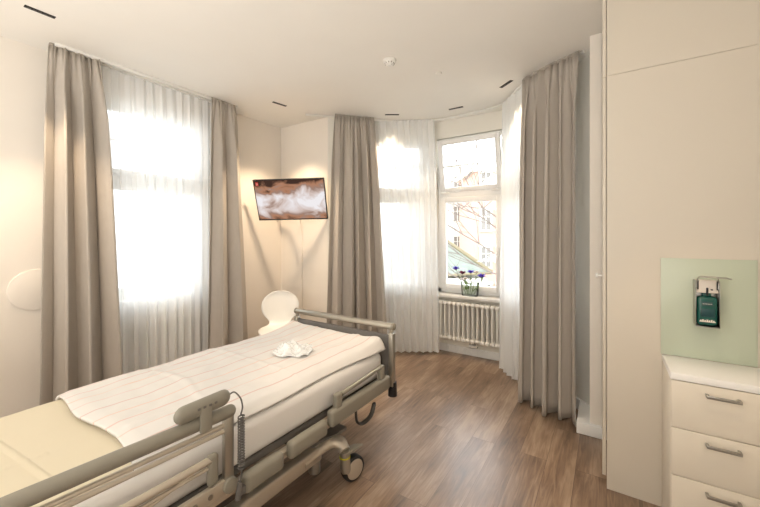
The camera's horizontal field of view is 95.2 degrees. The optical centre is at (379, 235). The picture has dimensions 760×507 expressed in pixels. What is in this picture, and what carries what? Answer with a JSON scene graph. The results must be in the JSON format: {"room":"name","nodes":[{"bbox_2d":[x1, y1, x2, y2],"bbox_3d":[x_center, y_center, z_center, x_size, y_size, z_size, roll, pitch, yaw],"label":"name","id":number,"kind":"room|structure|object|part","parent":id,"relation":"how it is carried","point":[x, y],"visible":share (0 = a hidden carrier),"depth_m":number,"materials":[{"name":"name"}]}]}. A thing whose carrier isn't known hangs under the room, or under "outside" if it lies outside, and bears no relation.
{"room":"care facility","nodes":[
{"label":"care facility","id":0,"kind":"room"},
{"bbox_2d":[0,36,280,417],"bbox_3d":[-2.978,-0.005,2.573,0.300,2.950,6.050,0,0,33],"label":"wall","id":1,"kind":"structure","parent":0,"point":[23,67],"depth_m":2.70,"materials":[{"name":"paint"}]},
{"bbox_2d":[6,269,41,309],"bbox_3d":[-2.696,0.420,2.718,0.012,0.316,0.316,0,0,33],"label":"disc","id":2,"kind":"object","parent":1,"relation":"attached to","point":[24,290],"visible":0.53,"depth_m":2.67,"materials":[{"name":"paint"}]},
{"bbox_2d":[0,0,606,127],"bbox_3d":[-0.679,-1.580,1.817,4.975,0.200,7.100,0,0,33],"label":"ceiling","id":3,"kind":"structure","parent":0,"point":[321,57],"depth_m":2.68,"materials":[{"name":"paint"}]},
{"bbox_2d":[24,5,55,18],"bbox_3d":[-2.243,-1.479,2.290,0.034,0.010,0.150,0,0,33],"label":"recessed light","id":4,"kind":"object","parent":3,"relation":"in","point":[25,6],"visible":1,"depth_m":2.28,"materials":[{"name":"metal"}]},
{"bbox_2d":[54,42,236,107],"bbox_3d":[-2.095,-1.468,3.329,0.110,0.024,1.560,0,0,33],"label":"track","id":5,"kind":"object","parent":3,"relation":"attached to","point":[105,63],"visible":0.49,"depth_m":3.17,"materials":[{"name":"white metal"}]},
{"bbox_2d":[39,42,121,405],"bbox_3d":[-2.360,-0.008,2.750,0.224,2.940,0.497,0,0,33],"label":"curtain","id":6,"kind":"object","parent":5,"relation":"hanging from","point":[80,343],"visible":0.91,"depth_m":2.75,"materials":[{"name":"beige fabric"}]},
{"bbox_2d":[101,66,211,373],"bbox_3d":[-2.133,-0.018,3.349,0.058,2.921,1.177,0,0,33],"label":"sheer curtain","id":7,"kind":"object","parent":5,"relation":"hanging from","point":[160,136],"visible":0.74,"depth_m":3.36,"materials":[{"name":"white fabric"}]},
{"bbox_2d":[208,97,247,348],"bbox_3d":[-1.664,-0.008,3.840,0.155,2.940,0.469,0,0,42],"label":"curtain","id":8,"kind":"object","parent":5,"relation":"hanging from","point":[227,312],"visible":0.88,"depth_m":3.79,"materials":[{"name":"beige fabric"}]},
{"bbox_2d":[383,57,395,66],"bbox_3d":[0.081,-1.456,2.921,0.110,0.048,0.110,0,0,33],"label":"smoke detector","id":9,"kind":"object","parent":3,"relation":"attached to","point":[388,61],"visible":1,"depth_m":2.90,"materials":[{"name":"grey plastic"}]},
{"bbox_2d":[305,50,584,121],"bbox_3d":[0.600,-1.468,3.847,2.923,0.021,1.084,0,0,33],"label":"track","id":10,"kind":"object","parent":3,"relation":"attached to","point":[582,51],"visible":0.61,"depth_m":4.19,"materials":[{"name":"white metal"}]},
{"bbox_2d":[327,114,386,333],"bbox_3d":[-0.274,-0.008,4.206,0.751,2.940,0.198,0,0,-3],"label":"curtain","id":11,"kind":"object","parent":10,"relation":"hanging from","point":[356,288],"visible":0.88,"depth_m":4.21,"materials":[{"name":"beige fabric"}]},
{"bbox_2d":[374,119,438,352],"bbox_3d":[0.312,-0.018,4.353,0.848,2.921,0.158,0,0,-1],"label":"sheer curtain","id":12,"kind":"object","parent":10,"relation":"hanging from","point":[405,148],"visible":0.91,"depth_m":4.35,"materials":[{"name":"white fabric"}]},
{"bbox_2d":[499,87,521,379],"bbox_3d":[1.360,-0.018,3.521,0.089,2.921,0.690,0,0,-5],"label":"sheer curtain","id":13,"kind":"object","parent":10,"relation":"hanging from","point":[509,324],"visible":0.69,"depth_m":3.58,"materials":[{"name":"white fabric"}]},
{"bbox_2d":[518,51,578,426],"bbox_3d":[1.407,-0.008,2.942,0.253,2.940,0.598,0,0,-22],"label":"curtain","id":14,"kind":"object","parent":10,"relation":"hanging from","point":[546,364],"visible":1,"depth_m":2.88,"materials":[{"name":"beige fabric"}]},
{"bbox_2d":[499,80,512,87],"bbox_3d":[1.228,-1.479,3.378,0.034,0.010,0.170,0,0,-16],"label":"recessed light","id":15,"kind":"object","parent":3,"relation":"in","point":[510,81],"visible":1,"depth_m":3.38,"materials":[{"name":"metal"}]},
{"bbox_2d":[281,117,327,322],"bbox_3d":[-0.923,-0.005,4.665,0.850,2.950,0.300,0,0,33],"label":"wall","id":16,"kind":"structure","parent":0,"point":[304,146],"depth_m":4.50,"materials":[{"name":"paint"}]},
{"bbox_2d":[252,177,327,219],"bbox_3d":[-1.072,-0.446,4.355,0.870,0.502,0.490,0,0,7],"label":"television","id":17,"kind":"object","parent":16,"relation":"attached to","point":[289,198],"visible":1,"depth_m":4.22,"materials":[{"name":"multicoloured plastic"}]},
{"bbox_2d":[300,220,302,317],"bbox_3d":[-1.060,0.388,4.484,0.012,1.524,0.157,0,0,33],"label":"power cable","id":18,"kind":"object","parent":16,"relation":"attached to","point":[300,220],"visible":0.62,"depth_m":4.54,"materials":[{"name":"paint"}]},
{"bbox_2d":[328,117,333,253],"bbox_3d":[0.002,-0.005,4.579,1.379,2.950,0.300,0,0,-10],"label":"wall","id":19,"kind":"structure","parent":0,"point":[330,120],"depth_m":4.31,"materials":[{"name":"paint"}]},
{"bbox_2d":[215,350,660,506],"bbox_3d":[-0.679,1.545,1.817,4.975,0.150,7.100,0,0,33],"label":"floor","id":20,"kind":"structure","parent":0,"point":[456,431],"depth_m":2.36,"materials":[{"name":"brown wood"}]},
{"bbox_2d":[0,308,396,506],"bbox_3d":[-0.919,1.052,1.885,1.112,0.835,2.268,0,0,33],"label":"hospital bed","id":21,"kind":"object","parent":20,"relation":"on","point":[306,444],"visible":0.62,"depth_m":1.42,"materials":[{"name":"metal"}]},
{"bbox_3d":[-0.844,0.699,1.062,0.044,0.079,0.895,0,0,33],"label":"rail","id":22,"kind":"part","parent":21,"relation":"part of","materials":[{"name":"grey plastic"}]},
{"bbox_3d":[-0.843,1.005,1.065,0.024,0.060,0.860,0,0,33],"label":"rail plate","id":23,"kind":"part","parent":21,"relation":"part of","materials":[{"name":"metal"}]},
{"bbox_2d":[173,389,245,500],"bbox_3d":[-0.649,0.846,1.344,0.057,0.471,0.290,0,0,36],"label":"remote","id":24,"kind":"object","parent":21,"relation":"attached to","point":[203,407],"visible":1,"depth_m":1.32,"materials":[{"name":"grey plastic"}]},
{"bbox_3d":[-0.582,0.832,1.419,0.032,0.397,0.060,0,0,33],"label":"coiled cord","id":25,"kind":"part","parent":24,"relation":"part of","materials":[{"name":"grey plastic"}]},
{"bbox_2d":[72,353,380,506],"bbox_3d":[-0.928,0.919,1.879,0.920,0.189,2.070,0,0,33],"label":"mattress","id":26,"kind":"object","parent":21,"relation":"on","point":[263,428],"visible":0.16,"depth_m":1.59,"materials":[{"name":"white fabric"}]},
{"bbox_2d":[0,399,132,506],"bbox_3d":[-1.344,0.808,1.302,0.902,0.041,0.610,0,0,33],"label":"sheet","id":27,"kind":"object","parent":26,"relation":"on","point":[42,442],"visible":0.58,"depth_m":1.32,"materials":[{"name":"beige fabric"}]},
{"bbox_2d":[55,320,385,470],"bbox_3d":[-0.802,0.775,2.114,0.986,0.097,1.598,0,0,33],"label":"duvet","id":28,"kind":"object","parent":26,"relation":"on","point":[132,407],"visible":0.91,"depth_m":1.83,"materials":[{"name":"fabric"}]},
{"bbox_2d":[272,340,313,356],"bbox_3d":[-0.561,0.717,2.252,0.250,0.076,0.184,0,0,6],"label":"towel","id":29,"kind":"object","parent":28,"relation":"on","point":[292,348],"visible":1,"depth_m":2.20,"materials":[{"name":"white fabric"}]},
{"bbox_3d":[-0.618,0.867,1.409,0.024,0.287,0.040,0,0,33],"label":"rail post","id":30,"kind":"part","parent":21,"relation":"part of","materials":[{"name":"metal"}]},
{"bbox_3d":[-0.919,1.075,1.885,0.980,0.050,2.090,0,0,33],"label":"bed frame","id":31,"kind":"part","parent":21,"relation":"part of","materials":[{"name":"metal"}]},
{"bbox_3d":[-0.731,0.882,3.064,0.040,0.425,0.044,0,0,33],"label":"post","id":32,"kind":"part","parent":21,"relation":"part of","materials":[{"name":"metal"}]},
{"bbox_3d":[-0.394,1.292,2.085,0.068,0.245,0.067,0,0,33],"label":"support post","id":33,"kind":"part","parent":21,"relation":"part of","materials":[{"name":"metal"}]},
{"bbox_3d":[-0.335,1.243,2.015,0.319,0.092,0.129,0,0,-35],"label":"castor arm","id":34,"kind":"part","parent":21,"relation":"part of","materials":[{"name":"metal"}]},
{"bbox_3d":[-0.322,0.916,2.797,0.940,0.388,0.024,0,0,33],"label":"footboard","id":35,"kind":"part","parent":21,"relation":"part of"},
{"bbox_3d":[-0.320,0.660,2.796,1.025,0.048,0.048,0,0,33],"label":"rail","id":36,"kind":"part","parent":21,"relation":"part of","materials":[{"name":"metal"}]},
{"bbox_3d":[-0.206,1.338,2.053,0.062,0.151,0.072,0,0,33],"label":"castor stem","id":37,"kind":"part","parent":21,"relation":"part of","materials":[{"name":"metal"}]},
{"bbox_3d":[0.086,0.882,2.530,0.040,0.425,0.044,0,0,33],"label":"post","id":38,"kind":"part","parent":21,"relation":"part of","materials":[{"name":"metal"}]},
{"bbox_2d":[258,290,298,334],"bbox_3d":[-1.097,1.051,3.793,0.492,0.838,0.537,0,0,-14],"label":"chair","id":39,"kind":"object","parent":20,"relation":"on","point":[278,307],"visible":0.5,"depth_m":3.99,"materials":[{"name":"white plastic"}]},
{"bbox_2d":[576,401,606,439],"bbox_3d":[1.663,1.427,2.718,0.190,0.085,0.430,0,0,33],"label":"plinth","id":40,"kind":"object","parent":20,"relation":"on","point":[583,425],"visible":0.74,"depth_m":2.58,"materials":[{"name":"white paint"}]},
{"bbox_2d":[596,0,759,506],"bbox_3d":[1.707,-0.004,2.092,0.680,2.948,0.550,0,0,33],"label":"wardrobe","id":41,"kind":"object","parent":20,"relation":"on","point":[683,76],"visible":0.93,"depth_m":1.89,"materials":[{"name":"laminate"}]},
{"bbox_3d":[1.458,-1.198,2.254,0.019,0.543,0.546,0,0,33],"label":"door","id":42,"kind":"part","parent":41,"relation":"part of","materials":[{"name":"laminate"}]},
{"bbox_3d":[1.458,0.235,2.254,0.019,2.320,0.546,0,0,33],"label":"door","id":43,"kind":"part","parent":41,"relation":"part of","materials":[{"name":"laminate"}]},
{"bbox_2d":[661,258,757,366],"bbox_3d":[1.675,0.377,1.780,0.366,0.518,0.006,0,0,33],"label":"backsplash","id":44,"kind":"structure","parent":41,"relation":"attached to","point":[736,340],"depth_m":1.76,"materials":[{"name":"paint"}]},
{"bbox_2d":[693,276,731,328],"bbox_3d":[1.646,0.327,1.721,0.122,0.257,0.122,0,0,33],"label":"soap dispenser","id":45,"kind":"object","parent":44,"relation":"attached to","point":[706,293],"visible":1,"depth_m":1.73,"materials":[{"name":"satin chrome"},{"name":"green translucent plastic"}]},
{"bbox_2d":[696,293,717,325],"bbox_3d":[1.645,0.364,1.750,0.078,0.168,0.060,0,0,33],"label":"bottle","id":46,"kind":"object","parent":45,"relation":"on","point":[706,303],"depth_m":1.73,"materials":[{"name":"green plastic"}]},
{"bbox_3d":[1.630,0.231,1.695,0.120,0.065,0.061,0,0,33],"label":"elbow lever","id":47,"kind":"part","parent":45,"relation":"part of","materials":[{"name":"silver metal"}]},
{"bbox_2d":[662,354,759,506],"bbox_3d":[1.591,1.054,1.638,0.371,0.832,0.331,0,0,33],"label":"dresser","id":48,"kind":"object","parent":20,"relation":"on","point":[711,409],"visible":1,"depth_m":1.56,"materials":[{"name":"laminate"}]},
{"bbox_2d":[662,354,759,393],"bbox_3d":[1.599,0.654,1.651,0.371,0.032,0.299,0,0,33],"label":"countertop","id":49,"kind":"structure","parent":48,"relation":"on","point":[717,374],"depth_m":1.62,"materials":[{"name":"white paint"}]},
{"bbox_3d":[1.525,1.226,1.535,0.368,0.219,0.019,0,0,33],"label":"drawer","id":50,"kind":"part","parent":48,"relation":"part of","materials":[{"name":"laminate"}]},
{"bbox_3d":[1.525,1.004,1.535,0.368,0.219,0.019,0,0,33],"label":"drawer","id":51,"kind":"part","parent":48,"relation":"part of","materials":[{"name":"laminate"}]},
{"bbox_3d":[1.525,0.783,1.535,0.368,0.218,0.019,0,0,33],"label":"drawer","id":52,"kind":"part","parent":48,"relation":"part of","materials":[{"name":"laminate"}]},
{"bbox_3d":[1.503,1.157,1.518,0.116,0.014,0.034,0,0,33],"label":"bar handle","id":53,"kind":"part","parent":48,"relation":"part of","materials":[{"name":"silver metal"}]},
{"bbox_3d":[1.503,0.935,1.518,0.116,0.014,0.034,0,0,33],"label":"bar handle","id":54,"kind":"part","parent":48,"relation":"part of","materials":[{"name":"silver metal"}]},
{"bbox_3d":[1.503,0.714,1.518,0.116,0.014,0.034,0,0,33],"label":"bar handle","id":55,"kind":"part","parent":48,"relation":"part of","materials":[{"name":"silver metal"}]},
{"bbox_2d":[434,110,501,352],"bbox_3d":[1.187,-0.005,4.421,1.190,2.950,0.300,0,0,33],"label":"wall","id":56,"kind":"structure","parent":0,"point":[492,121],"depth_m":4.31,"materials":[{"name":"paint"}]},
{"bbox_2d":[439,342,498,360],"bbox_3d":[1.098,1.425,4.285,0.950,0.090,0.026,0,0,33],"label":"baseboard","id":57,"kind":"structure","parent":56,"relation":"attached to","point":[491,355],"depth_m":4.27,"materials":[{"name":"white paint"}]},
{"bbox_2d":[437,130,501,302],"bbox_3d":[1.099,-0.247,4.287,0.870,2.025,0.240,0,0,33],"label":"window","id":58,"kind":"structure","parent":56,"relation":"in","point":[478,193],"depth_m":4.31,"materials":[{"name":"white paint"}]},
{"bbox_3d":[1.134,0.092,4.340,0.640,1.045,0.006,0,0,33],"label":"pane","id":59,"kind":"part","parent":58,"relation":"part of","materials":[{"name":"clear glass"}]},
{"bbox_3d":[1.080,0.748,4.258,0.870,0.035,0.170,0,0,33],"label":"sill","id":60,"kind":"part","parent":58,"relation":"part of","materials":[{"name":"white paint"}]},
{"bbox_3d":[1.101,-0.888,4.289,0.770,0.644,0.190,0,0,33],"label":"hopper sash","id":61,"kind":"part","parent":58,"relation":"part of","materials":[{"name":"white glass"}]},
{"bbox_3d":[1.109,-1.238,4.302,0.870,0.025,0.065,0,0,33],"label":"opener rod","id":62,"kind":"part","parent":58,"relation":"part of","materials":[{"name":"grey metal"}]},
{"bbox_2d":[461,281,478,296],"bbox_3d":[1.098,0.646,4.240,0.220,0.165,0.141,0,0,33],"label":"glass vase","id":63,"kind":"object","parent":58,"relation":"on","point":[461,281],"visible":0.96,"depth_m":4.24,"materials":[{"name":"clear glass"}]},
{"bbox_2d":[452,266,466,292],"bbox_3d":[0.984,0.542,4.291,0.203,0.338,0.103,0,0,-18],"label":"flower","id":64,"kind":"object","parent":63,"relation":"in","point":[455,267],"visible":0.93,"depth_m":4.28,"materials":[{"name":"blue plant"}]},
{"bbox_2d":[467,270,473,290],"bbox_3d":[1.109,0.561,4.210,0.091,0.299,0.128,0,0,33],"label":"flower","id":65,"kind":"object","parent":63,"relation":"in","point":[469,271],"visible":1,"depth_m":4.21,"materials":[{"name":"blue plant"}]},
{"bbox_2d":[474,273,484,293],"bbox_3d":[1.194,0.579,4.131,0.107,0.265,0.186,0,0,-3],"label":"flower","id":66,"kind":"object","parent":63,"relation":"in","point":[481,276],"visible":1,"depth_m":4.11,"materials":[{"name":"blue plant"}]},
{"bbox_3d":[1.135,0.092,4.341,0.770,1.175,0.070,0,0,33],"label":"casement sash","id":67,"kind":"part","parent":58,"relation":"part of","materials":[{"name":"white paint"}]},
{"bbox_2d":[439,299,499,348],"bbox_3d":[1.060,1.089,4.227,0.807,0.559,0.152,0,0,33],"label":"radiator","id":68,"kind":"object","parent":56,"relation":"attached to","point":[452,314],"visible":0.94,"depth_m":4.17,"materials":[{"name":"metal"}]},
{"bbox_2d":[575,55,589,404],"bbox_3d":[1.763,-0.005,3.420,0.300,2.950,1.302,0,0,-10],"label":"wall","id":69,"kind":"structure","parent":0,"point":[582,108],"depth_m":2.90,"materials":[{"name":"paint"}]},
{"bbox_2d":[576,397,589,408],"bbox_3d":[1.606,1.425,3.393,0.018,0.090,1.302,0,0,-10],"label":"baseboard","id":70,"kind":"structure","parent":69,"relation":"attached to","point":[578,400],"depth_m":2.93,"materials":[{"name":"white paint"}]},
{"bbox_2d":[590,33,601,425],"bbox_3d":[1.656,-0.048,2.657,0.075,2.865,0.260,0,0,33],"label":"door frame","id":71,"kind":"object","parent":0,"point":[595,40],"visible":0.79,"depth_m":2.55,"materials":[{"name":"paint"}]},
{"bbox_2d":[606,47,606,412],"bbox_3d":[2.222,-0.005,2.610,0.985,2.950,0.300,0,0,33],"label":"wall","id":72,"kind":"structure","parent":0,"point":[606,47],"depth_m":2.72,"materials":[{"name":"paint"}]},
{"label":"outside","id":73,"kind":"structure","parent":0,"visible":0},
{"bbox_3d":[22.210,9.070,43.125,130.000,0.200,83.500,0,0,33],"label":"ground","id":74,"kind":"structure","parent":73,"visible":0},
{"bbox_2d":[446,163,481,246],"bbox_3d":[6.570,0.520,40.996,9.000,16.900,6.800,0,0,0],"label":"apartment building","id":75,"kind":"structure","parent":74,"relation":"on","point":[453,236],"depth_m":37.99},
{"bbox_3d":[8.470,-2.430,37.978,0.800,1.600,0.025,0,0,0],"label":"pane","id":76,"kind":"part","parent":75,"relation":"part of","materials":[{"name":"grey glass"}]},
{"bbox_3d":[6.570,-7.730,40.996,9.000,0.400,6.800,0,0,0],"label":"cornice","id":77,"kind":"part","parent":75,"relation":"part of","materials":[{"name":"white"}]},
{"bbox_2d":[447,239,492,285],"bbox_3d":[2.427,4.067,19.459,5.977,9.806,5.877,0,0,0],"label":"pavilion","id":78,"kind":"object","parent":74,"relation":"on","point":[463,266],"visible":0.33,"depth_m":17.00,"materials":[{"name":"white"}]},
{"bbox_2d":[446,139,501,284],"bbox_3d":[3.841,2.086,10.546,8.472,13.776,6.556,0,0,-6],"label":"bare tree","id":79,"kind":"object","parent":74,"relation":"on","point":[469,174],"visible":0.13,"depth_m":10.22,"materials":[{"name":"brown plant"}]},
{"bbox_2d":[455,166,498,286],"bbox_3d":[11.324,1.520,32.997,7.000,14.900,6.800,0,0,0],"label":"apartment building","id":80,"kind":"structure","parent":74,"relation":"on","point":[487,232],"depth_m":30.00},
{"bbox_3d":[11.324,-5.730,32.997,7.000,0.400,6.800,0,0,0],"label":"cornice","id":81,"kind":"part","parent":80,"relation":"part of","materials":[{"name":"white"}]},
{"bbox_3d":[9.124,-4.580,29.979,0.800,1.700,0.025,0,0,0],"label":"pane","id":82,"kind":"part","parent":80,"relation":"part of","materials":[{"name":"grey glass"}]},
{"bbox_3d":[9.124,-1.380,29.979,0.800,1.700,0.025,0,0,0],"label":"pane","id":83,"kind":"part","parent":80,"relation":"part of","materials":[{"name":"grey glass"}]},
{"bbox_3d":[9.124,1.820,29.979,0.800,1.700,0.025,0,0,0],"label":"pane","id":84,"kind":"part","parent":80,"relation":"part of","materials":[{"name":"white glass"}]}
]}

